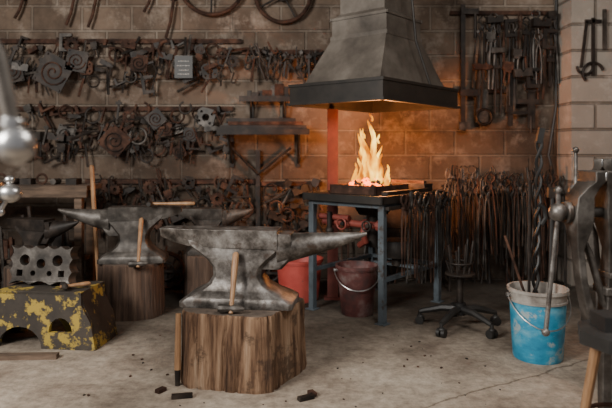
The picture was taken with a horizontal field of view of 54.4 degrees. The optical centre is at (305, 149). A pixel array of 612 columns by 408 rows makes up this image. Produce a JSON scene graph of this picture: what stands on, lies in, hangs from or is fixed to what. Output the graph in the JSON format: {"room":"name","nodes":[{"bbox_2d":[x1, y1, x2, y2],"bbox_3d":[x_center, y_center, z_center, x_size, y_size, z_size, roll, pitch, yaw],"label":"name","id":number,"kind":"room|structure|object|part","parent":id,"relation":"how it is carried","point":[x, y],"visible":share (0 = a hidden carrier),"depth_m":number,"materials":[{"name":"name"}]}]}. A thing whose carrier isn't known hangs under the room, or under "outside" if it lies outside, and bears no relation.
{"room":"metal workshop","nodes":[
{"label":"metal workshop","id":0,"kind":"room"},
{"bbox_2d":[0,0,556,279],"bbox_3d":[-0.050,-0.400,5.600,6.900,3.200,0.200,0,0,0],"label":"wall","id":1,"kind":"structure","parent":0,"point":[416,145],"depth_m":5.50,"materials":[{"name":"brick"}]},
{"bbox_2d":[13,0,26,18],"bbox_3d":[-2.604,-1.279,5.457,0.118,0.164,0.081,0,0,0],"label":"wall hooks","id":2,"kind":"object","parent":1,"relation":"attached to","point":[22,1],"depth_m":5.43,"materials":[{"name":"metal"}]},
{"bbox_2d":[65,0,74,25],"bbox_3d":[-2.149,-1.247,5.457,0.082,0.228,0.081,0,0,0],"label":"wall hooks","id":3,"kind":"object","parent":1,"relation":"attached to","point":[73,1],"depth_m":5.43,"materials":[{"name":"metal"}]},
{"bbox_2d":[87,0,96,27],"bbox_3d":[-1.948,-1.238,5.457,0.082,0.246,0.081,0,0,0],"label":"wall hooks","id":4,"kind":"object","parent":1,"relation":"attached to","point":[93,13],"depth_m":5.43,"materials":[{"name":"metal"}]},
{"bbox_2d":[0,33,247,96],"bbox_3d":[-1.786,-0.768,5.410,2.515,0.581,0.179,0,0,0],"label":"hanging ironwork","id":5,"kind":"object","parent":1,"relation":"attached to","point":[53,72],"visible":0.91,"depth_m":5.37,"materials":[{"name":"metal"}]},
{"bbox_2d":[17,100,234,166],"bbox_3d":[-1.681,-0.149,5.407,2.101,0.609,0.185,0,0,0],"label":"hanging ironwork","id":6,"kind":"object","parent":1,"relation":"attached to","point":[115,140],"visible":0.93,"depth_m":5.38,"materials":[{"name":"metal"}]},
{"bbox_2d":[143,0,150,12],"bbox_3d":[-1.448,-1.306,5.457,0.064,0.109,0.081,0,0,0],"label":"wall hooks","id":7,"kind":"object","parent":1,"relation":"attached to","point":[148,2],"depth_m":5.43,"materials":[{"name":"metal"}]},
{"bbox_2d":[85,168,254,242],"bbox_3d":[-1.251,0.500,5.420,1.563,0.678,0.159,0,0,0],"label":"hanging ironwork","id":8,"kind":"object","parent":1,"relation":"attached to","point":[225,183],"visible":0.5,"depth_m":5.39,"materials":[{"name":"metal"}]},
{"bbox_2d":[164,0,176,38],"bbox_3d":[-1.234,-1.188,5.457,0.109,0.346,0.081,0,0,0],"label":"wall hooks","id":9,"kind":"object","parent":1,"relation":"attached to","point":[173,1],"depth_m":5.43,"materials":[{"name":"metal"}]},
{"bbox_2d":[175,56,192,77],"bbox_3d":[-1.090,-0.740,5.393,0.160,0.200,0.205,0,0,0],"label":"chalkboard sign","id":10,"kind":"object","parent":1,"relation":"attached to","point":[183,64],"visible":1,"depth_m":5.29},
{"bbox_2d":[183,0,240,15],"bbox_3d":[-0.860,-1.540,5.450,0.636,0.636,0.100,0,0,0],"label":"wheel","id":11,"kind":"object","parent":1,"relation":"attached to","point":[186,2],"visible":1,"depth_m":5.43,"materials":[{"name":"brown metal"}]},
{"bbox_2d":[217,117,308,166],"bbox_3d":[-0.375,-0.066,5.342,0.810,0.451,0.306,0,0,0],"label":"wall shelf","id":12,"kind":"object","parent":1,"relation":"attached to","point":[235,126],"visible":1,"depth_m":5.21,"materials":[{"name":"metal"}]},
{"bbox_2d":[239,84,289,117],"bbox_3d":[-0.350,-0.367,5.412,0.500,0.455,0.166,0,0,0],"label":"wall shelf","id":13,"kind":"object","parent":1,"relation":"attached to","point":[278,92],"visible":0.8,"depth_m":5.34,"materials":[{"name":"metal"}]},
{"bbox_2d":[242,42,322,82],"bbox_3d":[-0.209,-0.776,5.422,0.762,0.406,0.156,0,0,0],"label":"hanging ironwork","id":14,"kind":"object","parent":1,"relation":"attached to","point":[284,53],"visible":0.91,"depth_m":5.39,"materials":[{"name":"metal"}]},
{"bbox_2d":[254,0,311,23],"bbox_3d":[-0.210,-1.420,5.450,0.536,0.536,0.100,0,0,0],"label":"wheel","id":15,"kind":"object","parent":1,"relation":"attached to","point":[257,4],"visible":1,"depth_m":5.43,"materials":[{"name":"black metal"}]},
{"bbox_2d":[261,178,323,232],"bbox_3d":[-0.095,0.518,5.408,0.631,0.531,0.183,0,0,0],"label":"hanging ironwork","id":16,"kind":"object","parent":1,"relation":"attached to","point":[299,187],"visible":0.81,"depth_m":5.37,"materials":[{"name":"metal"}]},
{"bbox_2d":[286,0,460,112],"bbox_3d":[0.545,-1.165,4.600,0.855,1.670,1.135,0,0,40],"label":"hood","id":17,"kind":"object","parent":1,"relation":"attached to","point":[375,60],"visible":1,"depth_m":4.36,"materials":[{"name":"metal"}]},
{"bbox_2d":[450,4,559,131],"bbox_3d":[1.818,-0.743,5.410,0.985,1.165,0.160,0,0,0],"label":"hanging tools","id":18,"kind":"object","parent":1,"relation":"attached to","point":[527,53],"visible":1,"depth_m":5.39,"materials":[{"name":"metal"}]},
{"bbox_2d":[0,280,597,407],"bbox_3d":[0.000,1.250,1.300,6.800,0.100,8.800,0,0,0],"label":"floor","id":19,"kind":"structure","parent":0,"point":[103,373],"depth_m":3.33,"materials":[{"name":"concrete"}]},
{"bbox_2d":[0,175,21,215],"bbox_3d":[-1.331,0.600,2.200,0.560,1.200,0.140,0,0,0],"label":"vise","id":20,"kind":"object","parent":19,"relation":"on","point":[10,192],"visible":1,"depth_m":2.18,"materials":[{"name":"metal"}]},
{"bbox_2d":[0,42,37,164],"bbox_3d":[-0.902,0.420,1.000,0.896,1.560,0.460,0,0,0],"label":"press","id":21,"kind":"object","parent":19,"relation":"on","point":[18,144],"visible":1,"depth_m":0.99,"materials":[{"name":"metal"}]},
{"bbox_2d":[0,352,58,360],"bbox_3d":[-1.620,1.186,3.420,0.380,0.028,0.050,0,0,-3],"label":"wood offcut","id":22,"kind":"object","parent":19,"relation":"on","point":[23,355],"visible":1,"depth_m":3.40,"materials":[{"name":"brown wood"}]},
{"bbox_2d":[3,263,61,287],"bbox_3d":[-1.978,1.020,4.364,0.423,0.360,0.421,0,0,0],"label":"stump","id":23,"kind":"object","parent":19,"relation":"on","point":[7,275],"visible":0.09,"depth_m":4.22,"materials":[{"name":"brown wood"}]},
{"bbox_2d":[6,217,78,266],"bbox_3d":[-1.919,0.670,4.359,0.563,0.338,0.270,0,0,0],"label":"anvil","id":24,"kind":"object","parent":23,"relation":"on","point":[34,231],"depth_m":4.30,"materials":[{"name":"grey metal"}]},
{"bbox_2d":[0,173,101,288],"bbox_3d":[-2.450,0.696,4.915,1.400,1.010,0.379,0,0,0],"label":"workbench","id":25,"kind":"object","parent":19,"relation":"on","point":[74,188],"visible":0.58,"depth_m":4.77,"materials":[{"name":"brown wood"}]},
{"bbox_2d":[0,280,117,350],"bbox_3d":[-1.600,1.028,3.750,0.720,0.345,0.320,0,0,6],"label":"stand","id":26,"kind":"object","parent":19,"relation":"on","point":[86,314],"visible":0.89,"depth_m":3.60,"materials":[{"name":"black metal"}]},
{"bbox_2d":[8,245,80,284],"bbox_3d":[-1.658,0.729,3.776,0.433,0.250,0.180,0,0,0],"label":"block","id":27,"kind":"object","parent":26,"relation":"on","point":[44,265],"depth_m":3.74,"materials":[{"name":"grey metal"}]},
{"bbox_2d":[60,281,90,289],"bbox_3d":[-1.416,0.830,3.653,0.178,0.041,0.100,0,0,-32],"label":"hammer","id":28,"kind":"object","parent":26,"relation":"on","point":[63,285],"visible":1,"depth_m":3.64,"materials":[{"name":"wood"}]},
{"bbox_2d":[89,165,98,280],"bbox_3d":[-1.628,0.662,4.681,0.177,1.086,0.113,0,0,0],"label":"sledgehammer","id":29,"kind":"object","parent":19,"relation":"on","point":[92,174],"visible":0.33,"depth_m":4.69,"materials":[{"name":"wood"}]},
{"bbox_2d":[58,205,181,264],"bbox_3d":[-1.363,0.614,4.369,0.886,0.401,0.256,0,0,-6],"label":"anvil","id":30,"kind":"object","parent":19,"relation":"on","point":[122,222],"visible":0.99,"depth_m":4.30,"materials":[{"name":"metal"}]},
{"bbox_2d":[128,218,147,267],"bbox_3d":[-1.165,0.652,4.200,0.131,0.331,0.188,0,0,0],"label":"hammer","id":31,"kind":"object","parent":30,"relation":"on","point":[138,263],"visible":1,"depth_m":4.16,"materials":[{"name":"wood"}]},
{"bbox_2d":[146,201,194,206],"bbox_3d":[-0.973,0.388,4.300,0.346,0.037,0.111,0,0,0],"label":"hammer","id":32,"kind":"object","parent":30,"relation":"on","point":[150,203],"visible":1,"depth_m":4.28,"materials":[{"name":"wood"}]},
{"bbox_2d":[97,263,164,321],"bbox_3d":[-1.295,1.008,4.406,0.498,0.385,0.495,0,0,0],"label":"stump","id":33,"kind":"object","parent":19,"relation":"on","point":[133,293],"depth_m":4.19,"materials":[{"name":"brown wood"}]},
{"bbox_2d":[174,313,180,385],"bbox_3d":[-0.655,1.020,3.043,0.032,0.362,0.051,0,0,0],"label":"hammer","id":34,"kind":"object","parent":19,"relation":"on","point":[177,360],"visible":1,"depth_m":3.03,"materials":[{"name":"brown wood"}]},
{"bbox_2d":[184,252,212,296],"bbox_3d":[-0.774,1.010,4.742,0.403,0.380,0.402,0,0,0],"label":"stump","id":35,"kind":"object","parent":19,"relation":"on","point":[198,270],"visible":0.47,"depth_m":4.56,"materials":[{"name":"brown wood"}]},
{"bbox_2d":[178,207,252,255],"bbox_3d":[-0.725,0.640,4.741,0.596,0.359,0.278,0,0,0],"label":"anvil","id":36,"kind":"object","parent":35,"relation":"on","point":[199,216],"depth_m":4.68,"materials":[{"name":"grey metal"}]},
{"bbox_2d":[164,245,278,289],"bbox_3d":[-0.841,1.007,5.226,1.666,0.405,0.298,0,0,0],"label":"pile","id":37,"kind":"object","parent":19,"relation":"on","point":[173,281],"visible":0.12,"depth_m":5.10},
{"bbox_2d":[180,297,306,394],"bbox_3d":[-0.325,1.012,3.256,0.660,0.375,0.681,0,0,0],"label":"stump","id":38,"kind":"object","parent":19,"relation":"on","point":[255,352],"visible":0.84,"depth_m":2.98,"materials":[{"name":"brown wood"}]},
{"bbox_2d":[217,252,244,313],"bbox_3d":[-0.377,0.678,3.048,0.137,0.294,0.150,0,0,0],"label":"hammer","id":39,"kind":"object","parent":38,"relation":"on","point":[231,308],"visible":1,"depth_m":3.01,"materials":[{"name":"wood"}]},
{"bbox_2d":[159,226,366,310],"bbox_3d":[-0.235,0.622,3.219,1.116,0.403,0.350,0,0,0],"label":"anvil","id":40,"kind":"object","parent":38,"relation":"on","point":[259,249],"depth_m":3.13,"materials":[{"name":"grey metal"}]},
{"bbox_2d":[232,147,290,225],"bbox_3d":[-0.410,0.585,5.450,0.556,1.230,0.080,0,0,0],"label":"post","id":41,"kind":"object","parent":19,"relation":"on","point":[257,171],"visible":0.69,"depth_m":5.44,"materials":[{"name":"metal"}]},
{"bbox_2d":[83,333,500,406],"bbox_3d":[-0.046,1.190,3.201,2.091,0.019,1.382,0,0,0],"label":"debris","id":42,"kind":"object","parent":19,"relation":"on","point":[311,394],"visible":0.93,"depth_m":2.88,"materials":[{"name":"metal"}]},
{"bbox_2d":[277,255,322,302],"bbox_3d":[-0.055,1.035,4.800,0.390,0.330,0.390,0,0,0],"label":"pail","id":43,"kind":"object","parent":19,"relation":"on","point":[294,275],"visible":0.39,"depth_m":4.64,"materials":[{"name":"plastic"}]},
{"bbox_2d":[334,260,377,317],"bbox_3d":[0.375,1.020,4.368,0.344,0.360,0.324,0,0,0],"label":"pail","id":44,"kind":"object","parent":19,"relation":"on","point":[356,279],"visible":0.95,"depth_m":4.26,"materials":[{"name":"plastic"}]},
{"bbox_2d":[302,109,446,326],"bbox_3d":[0.502,0.435,4.636,0.822,1.530,0.940,0,0,40],"label":"forge","id":45,"kind":"object","parent":19,"relation":"on","point":[371,199],"visible":0.77,"depth_m":4.47,"materials":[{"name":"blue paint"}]},
{"bbox_3d":[0.215,0.435,4.800,0.140,1.530,0.100,0,0,0],"label":"hood support post","id":46,"kind":"part","parent":45,"relation":"part of","materials":[{"name":"metal"}]},
{"bbox_2d":[351,113,389,185],"bbox_3d":[0.496,-0.010,4.584,0.284,0.560,0.250,0,0,0],"label":"fire","id":47,"kind":"object","parent":45,"relation":"on","point":[371,167],"visible":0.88,"depth_m":4.53,"materials":[{"name":"orange"}]},
{"bbox_2d":[386,188,450,283],"bbox_3d":[0.841,0.644,4.353,0.081,0.700,0.861,0,0,40],"label":"tongs","id":48,"kind":"object","parent":45,"relation":"hanging from","point":[441,204],"visible":1,"depth_m":4.36,"materials":[{"name":"metal"}]},
{"bbox_2d":[338,213,542,283],"bbox_3d":[1.206,0.845,5.406,1.930,0.718,0.152,0,0,0],"label":"stock","id":49,"kind":"object","parent":19,"relation":"on","point":[508,278],"visible":0.33,"depth_m":5.39,"materials":[{"name":"metal"}]},
{"bbox_2d":[415,239,500,338],"bbox_3d":[1.044,0.905,4.036,0.583,0.591,0.566,0,0,0],"label":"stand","id":50,"kind":"object","parent":19,"relation":"on","point":[459,307],"visible":1,"depth_m":3.99,"materials":[{"name":"black metal"}]},
{"bbox_2d":[441,165,568,291],"bbox_3d":[1.708,0.665,5.130,1.058,1.070,0.324,0,0,0],"label":"tongs","id":51,"kind":"object","parent":19,"relation":"on","point":[500,209],"visible":0.87,"depth_m":5.01,"materials":[{"name":"metal"}]},
{"bbox_2d":[504,128,571,364],"bbox_3d":[1.341,0.534,3.442,0.358,1.333,0.356,0,0,29],"label":"plastic bucket","id":52,"kind":"object","parent":19,"relation":"on","point":[527,299],"visible":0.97,"depth_m":3.38,"materials":[{"name":"plastic"}]},
{"bbox_2d":[541,170,611,407],"bbox_3d":[1.143,0.640,2.300,0.477,1.120,0.141,0,0,0],"label":"vise","id":53,"kind":"object","parent":19,"relation":"on","point":[589,199],"visible":0.8,"depth_m":2.28,"materials":[{"name":"metal"}]},
{"bbox_2d":[568,147,611,407],"bbox_3d":[1.423,0.592,2.726,0.140,1.216,0.447,0,0,-43],"label":"vise","id":54,"kind":"object","parent":19,"relation":"on","point":[605,164],"visible":0.3,"depth_m":2.78,"materials":[{"name":"grey metal"}]},
{"bbox_2d":[578,310,611,407],"bbox_3d":[1.060,0.836,1.980,0.288,0.732,0.288,0,0,-16],"label":"hammer","id":55,"kind":"object","parent":19,"relation":"on","point":[595,333],"visible":1,"depth_m":2.00,"materials":[{"name":"wood"}]},
{"bbox_2d":[557,0,611,286],"bbox_3d":[2.760,-0.400,5.350,0.880,3.200,0.300,0,0,0],"label":"wall pier","id":56,"kind":"object","parent":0,"point":[584,109],"visible":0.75,"depth_m":5.20,"materials":[{"name":"brick"}]},
{"bbox_2d":[547,0,557,184],"bbox_3d":[2.257,-0.360,5.426,0.150,3.080,0.050,0,0,-35],"label":"air hose","id":57,"kind":"object","parent":56,"relation":"attached to","point":[556,1],"visible":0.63,"depth_m":5.44,"materials":[{"name":"black rubber"}]},
{"bbox_2d":[576,9,606,80],"bbox_3d":[2.482,-0.912,5.184,0.267,0.627,0.033,0,0,0],"label":"caliper","id":58,"kind":"object","parent":56,"relation":"attached to","point":[603,20],"visible":1,"depth_m":5.17,"materials":[{"name":"metal"}]}
]}

